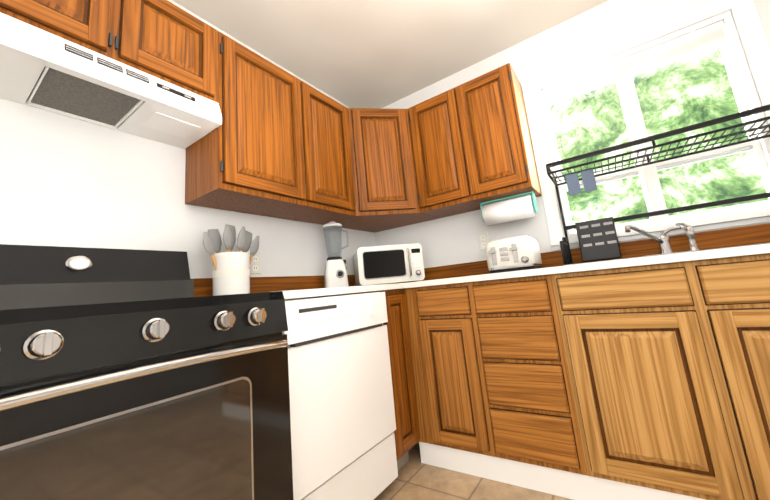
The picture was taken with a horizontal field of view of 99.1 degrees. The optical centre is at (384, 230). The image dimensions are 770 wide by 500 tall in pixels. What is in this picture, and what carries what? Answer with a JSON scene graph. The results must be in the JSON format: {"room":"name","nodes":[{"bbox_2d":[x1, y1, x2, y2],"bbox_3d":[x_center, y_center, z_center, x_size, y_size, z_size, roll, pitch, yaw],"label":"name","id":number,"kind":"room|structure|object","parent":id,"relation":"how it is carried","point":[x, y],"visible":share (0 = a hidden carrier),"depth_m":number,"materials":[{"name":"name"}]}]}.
{"room":"kitchen","nodes":[
{"label":"kitchen","id":0,"kind":"room"},
{"bbox_2d":[0,0,375,299],"bbox_3d":[-1.182,0.007,1.297,0.120,2.475,3.940,-12,-12,34],"label":"wall","id":1,"kind":"structure","parent":0,"point":[65,181],"depth_m":1.36,"materials":[{"name":"paint"}]},
{"bbox_2d":[0,0,147,71],"bbox_3d":[-1.182,-0.777,1.145,0.324,0.375,0.445,-12,-12,34],"label":"upper cabinet","id":2,"kind":"object","parent":1,"relation":"attached to","point":[113,29],"depth_m":1.12,"materials":[{"name":"brown wood"}]},
{"bbox_2d":[0,12,221,148],"bbox_3d":[-1.065,-0.520,1.222,0.338,0.118,0.749,-12,-12,34],"label":"range hood","id":3,"kind":"object","parent":1,"relation":"attached to","point":[44,70],"visible":1,"depth_m":1.17,"materials":[{"name":"white metal"}]},
{"bbox_2d":[144,0,223,103],"bbox_3d":[-1.007,-0.748,1.394,0.324,0.375,0.450,-12,-12,34],"label":"upper cabinet","id":4,"kind":"object","parent":1,"relation":"attached to","point":[181,50],"depth_m":1.36,"materials":[{"name":"brown wood"}]},
{"bbox_2d":[185,35,319,219],"bbox_3d":[-0.704,-0.507,1.763,0.324,0.770,0.540,-12,-12,34],"label":"upper cabinet","id":5,"kind":"object","parent":1,"relation":"attached to","point":[276,144],"depth_m":1.62,"materials":[{"name":"brown wood"}]},
{"bbox_2d":[250,253,260,273],"bbox_3d":[-0.716,0.181,1.808,0.008,0.116,0.072,-12,-12,34],"label":"electrical outlet plate","id":6,"kind":"object","parent":1,"relation":"attached to","point":[255,267],"visible":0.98,"depth_m":1.81,"materials":[{"name":"beige plastic"}]},
{"bbox_2d":[292,87,355,224],"bbox_3d":[-0.480,-0.470,2.081,0.324,0.770,0.485,-12,-12,34],"label":"upper cabinet","id":7,"kind":"object","parent":1,"relation":"attached to","point":[333,145],"depth_m":2.04,"materials":[{"name":"brown wood"}]},
{"bbox_2d":[335,108,438,232],"bbox_3d":[-0.050,-0.444,2.450,0.606,0.770,0.606,-12,-12,34],"label":"upper cabinet","id":8,"kind":"object","parent":1,"relation":"attached to","point":[385,185],"visible":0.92,"depth_m":2.23,"materials":[{"name":"brown wood"}]},
{"bbox_2d":[173,0,607,107],"bbox_3d":[0.253,-1.595,0.473,3.940,0.100,3.940,-12,-12,34],"label":"ceiling","id":9,"kind":"structure","parent":0,"point":[366,53],"depth_m":2.06,"materials":[{"name":"paint"}]},
{"bbox_2d":[374,442,572,499],"bbox_3d":[0.579,0.941,0.133,3.940,0.100,4.240,-12,-12,34],"label":"floor","id":10,"kind":"structure","parent":0,"point":[416,479],"depth_m":1.49,"materials":[{"name":"tile"}]},
{"bbox_2d":[0,244,292,499],"bbox_3d":[-0.767,0.565,0.888,0.764,1.157,0.751,-12,-12,34],"label":"range","id":11,"kind":"object","parent":10,"relation":"on","point":[128,374],"visible":1,"depth_m":0.76,"materials":[{"name":"black metal"}]},
{"bbox_2d":[282,291,397,499],"bbox_3d":[-0.382,0.771,1.499,0.626,0.901,0.634,-12,-12,34],"label":"dishwasher","id":12,"kind":"object","parent":10,"relation":"on","point":[342,421],"visible":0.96,"depth_m":1.31,"materials":[{"name":"white metal"}]},
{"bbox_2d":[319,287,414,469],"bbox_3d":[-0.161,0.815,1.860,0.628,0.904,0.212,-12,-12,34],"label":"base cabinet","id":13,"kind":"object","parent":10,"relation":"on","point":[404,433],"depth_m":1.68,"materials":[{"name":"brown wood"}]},
{"bbox_2d":[403,279,498,481],"bbox_3d":[0.465,0.764,1.908,0.395,0.904,0.672,-12,-12,34],"label":"base cabinet","id":14,"kind":"object","parent":10,"relation":"on","point":[449,400],"depth_m":1.66,"materials":[{"name":"brown wood"}]},
{"bbox_2d":[255,283,402,298],"bbox_3d":[-0.219,0.354,1.921,0.631,0.030,1.512,-12,-12,34],"label":"countertop","id":15,"kind":"structure","parent":14,"relation":"on","point":[313,292],"depth_m":1.41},
{"bbox_2d":[203,224,258,295],"bbox_3d":[-0.723,0.141,1.551,0.166,0.345,0.292,-12,-12,34],"label":"utensil crock","id":16,"kind":"object","parent":15,"relation":"on","point":[230,272],"visible":0.96,"depth_m":1.49,"materials":[{"name":"white ceramic"}]},
{"bbox_2d":[323,221,348,287],"bbox_3d":[-0.328,0.159,2.125,0.180,0.442,0.179,-12,-12,34],"label":"blender","id":17,"kind":"object","parent":15,"relation":"on","point":[335,273],"visible":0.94,"depth_m":2.06,"materials":[{"name":"white plastic"}]},
{"bbox_2d":[353,243,424,285],"bbox_3d":[0.017,0.253,2.317,0.440,0.262,0.375,-3,-11,-11],"label":"microwave","id":18,"kind":"object","parent":15,"relation":"on","point":[387,264],"visible":0.88,"depth_m":2.17,"materials":[{"name":"white plastic"},{"name":"black glass"},{"name":"chrome"}]},
{"bbox_2d":[471,271,606,499],"bbox_3d":[0.771,0.702,1.725,0.459,0.904,0.630,-12,-12,34],"label":"base cabinet","id":19,"kind":"object","parent":10,"relation":"on","point":[548,436],"depth_m":1.42,"materials":[{"name":"brown wood"}]},
{"bbox_2d":[403,243,769,286],"bbox_3d":[1.164,0.147,1.512,2.147,0.030,0.632,-12,-12,34],"label":"countertop","id":20,"kind":"structure","parent":19,"relation":"on","point":[756,248],"depth_m":1.26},
{"bbox_2d":[485,236,542,273],"bbox_3d":[0.743,0.145,1.904,0.257,0.192,0.311,-12,-12,34],"label":"toaster","id":21,"kind":"object","parent":20,"relation":"on","point":[518,253],"visible":0.88,"depth_m":1.80,"materials":[{"name":"white plastic"},{"name":"chrome"}]},
{"bbox_2d":[545,104,769,264],"bbox_3d":[1.328,-0.152,1.570,0.913,0.544,0.310,-12,-12,34],"label":"dish rack","id":22,"kind":"object","parent":20,"relation":"on","point":[598,239],"visible":0.92,"depth_m":1.66,"materials":[{"name":"black coated metal"},{"name":"blue grey plastic"}]},
{"bbox_2d":[625,223,701,258],"bbox_3d":[1.309,0.040,1.551,0.270,0.158,0.212,-12,-12,34],"label":"faucet","id":23,"kind":"object","parent":20,"relation":"on","point":[665,247],"depth_m":1.57,"materials":[{"name":"silver metal"}]},
{"bbox_2d":[571,247,702,310],"bbox_3d":[1.093,0.227,1.484,0.370,0.194,0.375,-12,-12,34],"label":"drawer","id":24,"kind":"object","parent":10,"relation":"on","point":[664,286],"depth_m":1.26,"materials":[{"name":"brown wood"}]},
{"bbox_2d":[687,239,769,306],"bbox_3d":[1.427,0.154,1.257,0.370,0.194,0.375,-12,-12,34],"label":"drawer","id":25,"kind":"object","parent":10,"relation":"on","point":[744,281],"depth_m":1.12,"materials":[{"name":"brown wood"}]},
{"bbox_2d":[375,0,769,279],"bbox_3d":[1.468,-0.154,1.797,3.700,2.475,0.120,-12,-12,34],"label":"wall","id":26,"kind":"structure","parent":0,"point":[449,240],"depth_m":2.15,"materials":[{"name":"paint"}]},
{"bbox_2d":[408,63,541,217],"bbox_3d":[0.570,-0.549,2.200,0.710,0.770,0.323,-12,-12,34],"label":"upper cabinet","id":27,"kind":"object","parent":26,"relation":"attached to","point":[472,146],"visible":1,"depth_m":2.04,"materials":[{"name":"brown wood"}]},
{"bbox_2d":[480,191,537,225],"bbox_3d":[0.756,-0.130,2.012,0.317,0.146,0.134,-12,-12,34],"label":"paper towel holder","id":28,"kind":"object","parent":27,"relation":"attached to","point":[513,208],"visible":1,"depth_m":1.96,"materials":[{"name":"white paper"}]},
{"bbox_2d":[478,232,488,249],"bbox_3d":[0.675,0.073,2.247,0.072,0.116,0.008,-12,-12,34],"label":"electrical outlet plate","id":29,"kind":"object","parent":26,"relation":"attached to","point":[483,239],"visible":0.92,"depth_m":2.25,"materials":[{"name":"beige plastic"}]},
{"bbox_2d":[521,0,769,249],"bbox_3d":[1.432,-0.535,1.835,1.085,1.148,0.150,-12,-12,34],"label":"window","id":30,"kind":"structure","parent":26,"relation":"in","point":[755,44],"depth_m":1.76,"materials":[{"name":"white"}]},
{"bbox_2d":[542,21,727,153],"bbox_3d":[1.399,-0.772,1.878,0.852,0.448,0.033,-12,-12,34],"label":"window blind","id":31,"kind":"object","parent":30,"relation":"attached to","point":[700,40],"visible":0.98,"depth_m":1.85,"materials":[{"name":"white"}]},
{"label":"outside","id":32,"kind":"structure","parent":0,"visible":0},
{"bbox_2d":[549,45,768,229],"bbox_3d":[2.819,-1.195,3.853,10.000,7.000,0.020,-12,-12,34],"label":"window glass","id":33,"kind":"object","parent":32,"point":[692,72],"depth_m":3.64,"materials":[{"name":"glass"}]}
]}

